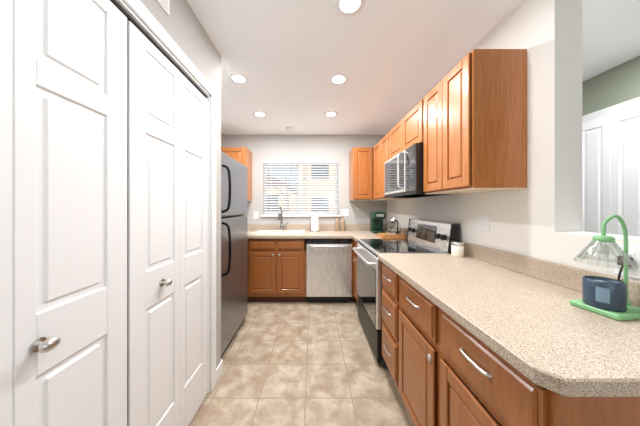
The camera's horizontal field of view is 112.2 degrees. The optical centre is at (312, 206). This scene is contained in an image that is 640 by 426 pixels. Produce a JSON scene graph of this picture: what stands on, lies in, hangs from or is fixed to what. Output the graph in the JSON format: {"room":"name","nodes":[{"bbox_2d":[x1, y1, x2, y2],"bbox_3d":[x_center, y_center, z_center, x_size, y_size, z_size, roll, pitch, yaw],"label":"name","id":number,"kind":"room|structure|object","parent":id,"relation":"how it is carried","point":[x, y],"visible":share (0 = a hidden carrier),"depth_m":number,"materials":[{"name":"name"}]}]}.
{"room":"kitchen","nodes":[
{"label":"kitchen","id":0,"kind":"room"},
{"bbox_2d":[124,0,220,367],"bbox_3d":[-1.077,0.060,0.230,0.735,2.440,2.860,0,0,0],"label":"wall","id":1,"kind":"structure","parent":0,"point":[181,25],"depth_m":1.39,"materials":[{"name":"grey paint"}]},
{"bbox_2d":[0,0,207,425],"bbox_3d":[-0.715,0.257,0.840,0.080,2.026,1.289,0,0,0],"label":"closet bifold doors","id":2,"kind":"structure","parent":1,"relation":"in","point":[103,212],"depth_m":0.72,"materials":[{"name":"white paint"}]},
{"bbox_2d":[157,0,169,15],"bbox_3d":[-0.704,-1.010,0.905,0.013,0.150,0.300,0,0,0],"label":"air vent","id":3,"kind":"object","parent":1,"relation":"in","point":[165,5],"visible":1,"depth_m":1.02,"materials":[{"name":"white paint"}]},
{"bbox_2d":[115,0,215,393],"bbox_3d":[-0.753,0.223,0.840,0.114,2.115,1.420,0,0,0],"label":"trim","id":4,"kind":"structure","parent":1,"relation":"attached to","point":[146,17],"depth_m":1.48,"materials":[{"name":"white paint"}]},
{"bbox_2d":[216,360,222,383],"bbox_3d":[-1.071,1.232,1.611,0.747,0.095,0.121,0,0,0],"label":"baseboard","id":5,"kind":"structure","parent":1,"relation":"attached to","point":[219,369],"depth_m":1.60,"materials":[{"name":"white paint"}]},
{"bbox_2d":[189,297,413,425],"bbox_3d":[0.527,1.330,1.135,4.145,0.100,4.870,0,0,0],"label":"floor","id":6,"kind":"structure","parent":0,"point":[306,363],"depth_m":1.63,"materials":[{"name":"tile"}]},
{"bbox_2d":[221,151,246,357],"bbox_3d":[-1.035,0.412,2.065,0.730,1.735,0.750,0,0,0],"label":"refrigerator","id":7,"kind":"object","parent":6,"relation":"on","point":[233,244],"visible":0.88,"depth_m":1.98,"materials":[{"name":"grey metal"}]},
{"bbox_2d":[247,238,305,301],"bbox_3d":[-0.481,0.846,3.124,0.778,0.868,0.648,0,0,0],"label":"base cabinet","id":8,"kind":"object","parent":6,"relation":"on","point":[276,270],"depth_m":2.81,"materials":[{"name":"brown wood"}]},
{"bbox_2d":[247,224,401,238],"bbox_3d":[-0.133,0.415,3.109,2.621,0.290,0.678,0,0,0],"label":"countertop","id":9,"kind":"structure","parent":8,"relation":"on","point":[254,231],"depth_m":3.28,"materials":[{"name":"stone"}]},
{"bbox_2d":[278,207,287,229],"bbox_3d":[-0.445,0.174,3.214,0.140,0.361,0.257,0,0,0],"label":"faucet","id":10,"kind":"object","parent":9,"relation":"on","point":[280,216],"visible":1,"depth_m":3.29,"materials":[{"name":"silver metal"}]},
{"bbox_2d":[311,212,318,231],"bbox_3d":[0.030,0.196,3.270,0.150,0.346,0.150,0,0,0],"label":"paper towel roll","id":11,"kind":"object","parent":9,"relation":"on","point":[314,221],"visible":1,"depth_m":3.21,"materials":[{"name":"white paper"}]},
{"bbox_2d":[335,214,338,230],"bbox_3d":[0.375,0.240,3.325,0.070,0.258,0.080,0,0,0],"label":"soap bottle","id":12,"kind":"object","parent":9,"relation":"on","point":[337,224],"visible":1,"depth_m":3.30,"materials":[{"name":"beige plastic"}]},
{"bbox_2d":[341,214,344,230],"bbox_3d":[0.465,0.240,3.335,0.070,0.258,0.080,0,0,0],"label":"soap bottle","id":13,"kind":"object","parent":9,"relation":"on","point":[342,224],"visible":1,"depth_m":3.31,"materials":[{"name":"beige plastic"}]},
{"bbox_2d":[370,212,385,233],"bbox_3d":[0.930,0.219,3.085,0.180,0.300,0.230,0,0,0],"label":"coffee maker","id":14,"kind":"object","parent":9,"relation":"on","point":[376,222],"visible":0.98,"depth_m":3.09,"materials":[{"name":"green plastic"}]},
{"bbox_2d":[306,239,351,302],"bbox_3d":[0.210,0.846,3.076,0.596,0.868,0.648,0,0,0],"label":"dishwasher","id":15,"kind":"object","parent":6,"relation":"on","point":[328,270],"visible":0.96,"depth_m":2.81,"materials":[{"name":"grey metal"}]},
{"bbox_2d":[353,240,357,302],"bbox_3d":[0.849,0.846,2.626,0.657,0.868,0.328,0,0,0],"label":"base cabinet","id":16,"kind":"object","parent":6,"relation":"on","point":[355,243],"depth_m":2.69,"materials":[{"name":"brown wood"}]},
{"bbox_2d":[351,228,407,242],"bbox_3d":[0.843,0.340,2.616,0.671,0.140,0.308,0,0,0],"label":"countertop","id":17,"kind":"structure","parent":16,"relation":"on","point":[356,233],"depth_m":2.81,"materials":[{"name":"stone"}]},
{"bbox_2d":[375,233,406,238],"bbox_3d":[0.970,0.349,2.630,0.340,0.040,0.260,0,0,0],"label":"cutting boards","id":18,"kind":"object","parent":17,"relation":"on","point":[391,236],"visible":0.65,"depth_m":2.52,"materials":[{"name":"brown wood"}]},
{"bbox_2d":[387,217,400,234],"bbox_3d":[0.990,0.226,2.618,0.160,0.203,0.242,0,0,0],"label":"glass kettle","id":19,"kind":"object","parent":18,"relation":"on","point":[394,227],"visible":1,"depth_m":2.57,"materials":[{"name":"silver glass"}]},
{"bbox_2d":[382,262,392,377],"bbox_3d":[0.849,0.846,1.527,0.657,0.868,0.342,0,0,0],"label":"base cabinet","id":20,"kind":"object","parent":6,"relation":"on","point":[387,274],"depth_m":1.53,"materials":[{"name":"brown wood"}]},
{"bbox_2d":[352,219,459,364],"bbox_3d":[0.799,0.706,2.080,0.724,1.148,0.757,0,0,0],"label":"range","id":21,"kind":"object","parent":6,"relation":"on","point":[428,237],"visible":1,"depth_m":1.91,"materials":[{"name":"grey metal"}]},
{"bbox_2d":[393,271,428,425],"bbox_3d":[0.849,0.846,1.141,0.657,0.868,0.430,0,0,0],"label":"base cabinet","id":22,"kind":"object","parent":6,"relation":"on","point":[410,307],"depth_m":1.16,"materials":[{"name":"brown wood"}]},
{"bbox_2d":[429,300,639,425],"bbox_3d":[0.849,0.846,0.703,0.657,0.868,0.446,0,0,0],"label":"base cabinet","id":23,"kind":"object","parent":6,"relation":"on","point":[445,369],"depth_m":0.65,"materials":[{"name":"brown wood"}]},
{"bbox_2d":[378,241,639,396],"bbox_3d":[0.843,0.340,1.079,0.668,0.140,1.238,0,0,0],"label":"countertop","id":24,"kind":"structure","parent":23,"relation":"on","point":[523,316],"depth_m":0.73,"materials":[{"name":"stone"}]},
{"bbox_2d":[451,241,463,256],"bbox_3d":[1.085,0.315,1.615,0.083,0.108,0.083,0,0,0],"label":"jar candle","id":25,"kind":"object","parent":24,"relation":"on","point":[457,248],"visible":1,"depth_m":1.58,"materials":[{"name":"beige wax"}]},
{"bbox_2d":[570,215,639,320],"bbox_3d":[1.065,0.198,0.764,0.214,0.342,0.147,0,0,0],"label":"lamp","id":26,"kind":"object","parent":24,"relation":"on","point":[606,297],"visible":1,"depth_m":0.75,"materials":[{"name":"green"}]},
{"bbox_2d":[223,135,386,223],"bbox_3d":[0.527,0.060,3.510,4.145,2.440,0.120,0,0,0],"label":"wall","id":27,"kind":"structure","parent":0,"point":[261,148],"depth_m":3.45,"materials":[{"name":"grey paint"}]},
{"bbox_2d":[221,147,251,200],"bbox_3d":[-1.209,-0.485,3.279,0.468,0.769,0.338,0,0,0],"label":"upper cabinet","id":28,"kind":"object","parent":27,"relation":"attached to","point":[242,155],"visible":0.23,"depth_m":3.13,"materials":[{"name":"brown wood"}]},
{"bbox_2d":[261,165,340,216],"bbox_3d":[-0.195,-0.297,3.490,1.270,0.905,0.150,0,0,0],"label":"window","id":29,"kind":"structure","parent":27,"relation":"in","point":[300,195],"depth_m":3.52,"materials":[{"name":"white paint"}]},
{"bbox_2d":[263,160,337,214],"bbox_3d":[-0.195,-0.311,3.482,1.202,0.874,0.056,0,0,0],"label":"window blinds","id":30,"kind":"object","parent":29,"relation":"attached to","point":[300,162],"visible":0.94,"depth_m":3.48,"materials":[{"name":"white paint"}]},
{"bbox_2d":[342,209,348,215],"bbox_3d":[0.515,0.090,3.445,0.115,0.115,0.008,0,0,0],"label":"light switch","id":31,"kind":"object","parent":27,"relation":"attached to","point":[345,212],"visible":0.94,"depth_m":3.44,"materials":[{"name":"white paint"}]},
{"bbox_2d":[349,147,388,200],"bbox_3d":[0.879,-0.485,3.279,0.598,0.769,0.338,0,0,0],"label":"upper cabinet","id":32,"kind":"object","parent":27,"relation":"attached to","point":[360,173],"visible":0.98,"depth_m":3.11,"materials":[{"name":"brown wood"}]},
{"bbox_2d":[187,0,639,134],"bbox_3d":[0.527,-1.210,1.135,4.145,0.100,4.870,0,0,0],"label":"ceiling","id":33,"kind":"structure","parent":0,"point":[395,61],"depth_m":1.60,"materials":[{"name":"white paint"}]},
{"bbox_2d":[229,73,247,83],"bbox_3d":[-0.670,-1.156,1.940,0.170,0.008,0.170,0,0,0],"label":"recessed light","id":34,"kind":"object","parent":33,"relation":"in","point":[238,78],"visible":1,"depth_m":1.93,"materials":[{"name":"white paint"}]},
{"bbox_2d":[253,111,266,116],"bbox_3d":[-0.660,-1.156,2.680,0.170,0.008,0.170,0,0,0],"label":"recessed light","id":35,"kind":"object","parent":33,"relation":"in","point":[259,113],"visible":1,"depth_m":2.68,"materials":[{"name":"white paint"}]},
{"bbox_2d":[286,127,293,130],"bbox_3d":[-0.340,-1.145,3.160,0.124,0.030,0.124,0,0,0],"label":"smoke detector","id":36,"kind":"object","parent":33,"relation":"attached to","point":[289,128],"visible":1,"depth_m":3.13,"materials":[{"name":"white paint"}]},
{"bbox_2d":[324,111,337,116],"bbox_3d":[0.225,-1.156,2.680,0.170,0.008,0.170,0,0,0],"label":"recessed light","id":37,"kind":"object","parent":33,"relation":"in","point":[330,114],"visible":1,"depth_m":2.68,"materials":[{"name":"white paint"}]},
{"bbox_2d":[330,73,347,84],"bbox_3d":[0.235,-1.156,1.950,0.170,0.008,0.170,0,0,0],"label":"recessed light","id":38,"kind":"object","parent":33,"relation":"in","point":[339,79],"visible":1,"depth_m":1.94,"materials":[{"name":"white paint"}]},
{"bbox_2d":[335,0,364,16],"bbox_3d":[0.210,-1.156,1.220,0.170,0.008,0.170,0,0,0],"label":"recessed light","id":39,"kind":"object","parent":33,"relation":"in","point":[351,7],"visible":1,"depth_m":1.24,"materials":[{"name":"white paint"}]},
{"bbox_2d":[387,0,639,281],"bbox_3d":[1.248,0.060,1.125,0.136,2.440,4.650,0,0,0],"label":"wall","id":40,"kind":"structure","parent":0,"point":[538,213],"depth_m":1.10,"materials":[{"name":"white paint"}]},
{"bbox_2d":[373,144,376,199],"bbox_3d":[1.021,-0.488,2.914,0.313,0.765,0.388,0,0,0],"label":"upper cabinet","id":41,"kind":"object","parent":40,"relation":"attached to","point":[375,147],"depth_m":3.01,"materials":[{"name":"brown wood"}]},
{"bbox_2d":[385,124,396,161],"bbox_3d":[1.021,-0.692,2.241,0.313,0.358,0.433,0,0,0],"label":"upper cabinet","id":42,"kind":"object","parent":40,"relation":"attached to","point":[391,137],"depth_m":2.37,"materials":[{"name":"brown wood"}]},
{"bbox_2d":[377,136,411,199],"bbox_3d":[1.021,-0.488,2.646,0.313,0.765,0.368,0,0,0],"label":"upper cabinet","id":43,"kind":"object","parent":40,"relation":"attached to","point":[381,144],"depth_m":2.76,"materials":[{"name":"brown wood"}]},
{"bbox_2d":[397,101,420,153],"bbox_3d":[1.021,-0.692,1.918,0.313,0.358,0.433,0,0,0],"label":"upper cabinet","id":44,"kind":"object","parent":40,"relation":"attached to","point":[409,128],"depth_m":1.93,"materials":[{"name":"brown wood"}]},
{"bbox_2d":[384,143,452,197],"bbox_3d":[0.967,-0.307,2.080,0.422,0.405,0.756,0,0,0],"label":"microwave","id":45,"kind":"object","parent":44,"relation":"attached to","point":[404,174],"visible":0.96,"depth_m":1.89,"materials":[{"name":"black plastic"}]},
{"bbox_2d":[421,89,469,193],"bbox_3d":[1.021,-0.488,1.542,0.313,0.765,0.312,0,0,0],"label":"upper cabinet","id":46,"kind":"object","parent":40,"relation":"attached to","point":[427,102],"depth_m":1.62,"materials":[{"name":"brown wood"}]},
{"bbox_2d":[433,49,526,192],"bbox_3d":[1.021,-0.488,1.340,0.313,0.765,0.312,0,0,0],"label":"upper cabinet","id":47,"kind":"object","parent":40,"relation":"attached to","point":[464,120],"depth_m":1.18,"materials":[{"name":"brown wood"}]},
{"bbox_2d":[476,214,489,231],"bbox_3d":[1.175,0.110,1.490,0.008,0.115,0.115,0,0,0],"label":"light switch","id":48,"kind":"object","parent":40,"relation":"attached to","point":[482,222],"visible":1,"depth_m":1.48,"materials":[{"name":"white paint"}]},
{"bbox_2d":[615,244,639,278],"bbox_3d":[1.175,0.203,0.800,0.008,0.115,0.075,0,0,0],"label":"outlet","id":49,"kind":"object","parent":40,"relation":"attached to","point":[634,253],"visible":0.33,"depth_m":0.79,"materials":[{"name":"white paint"}]},
{"bbox_2d":[582,56,639,115],"bbox_3d":[2.550,0.060,1.125,0.100,2.440,4.650,0,0,0],"label":"wall","id":50,"kind":"structure","parent":0,"point":[620,83],"depth_m":1.79,"materials":[{"name":"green paint"}]},
{"bbox_2d":[582,97,639,122],"bbox_3d":[2.491,0.220,1.528,0.014,2.120,1.065,0,0,0],"label":"door frame","id":51,"kind":"structure","parent":50,"relation":"attached to","point":[615,108],"depth_m":1.78,"materials":[{"name":"white paint"}]},
{"bbox_2d":[582,105,639,236],"bbox_3d":[2.446,0.255,1.527,0.035,2.030,0.916,0,0,0],"label":"closet door","id":52,"kind":"structure","parent":50,"relation":"in","point":[610,164],"depth_m":1.74,"materials":[{"name":"white paint"}]},
{"label":"outside","id":53,"kind":"structure","parent":0,"visible":0},
{"bbox_2d":[267,165,334,210],"bbox_3d":[0.000,0.530,34.000,60.000,7.700,52.000,0,0,0],"label":"buildings","id":54,"kind":"structure","parent":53,"point":[304,188],"depth_m":12.20}
]}

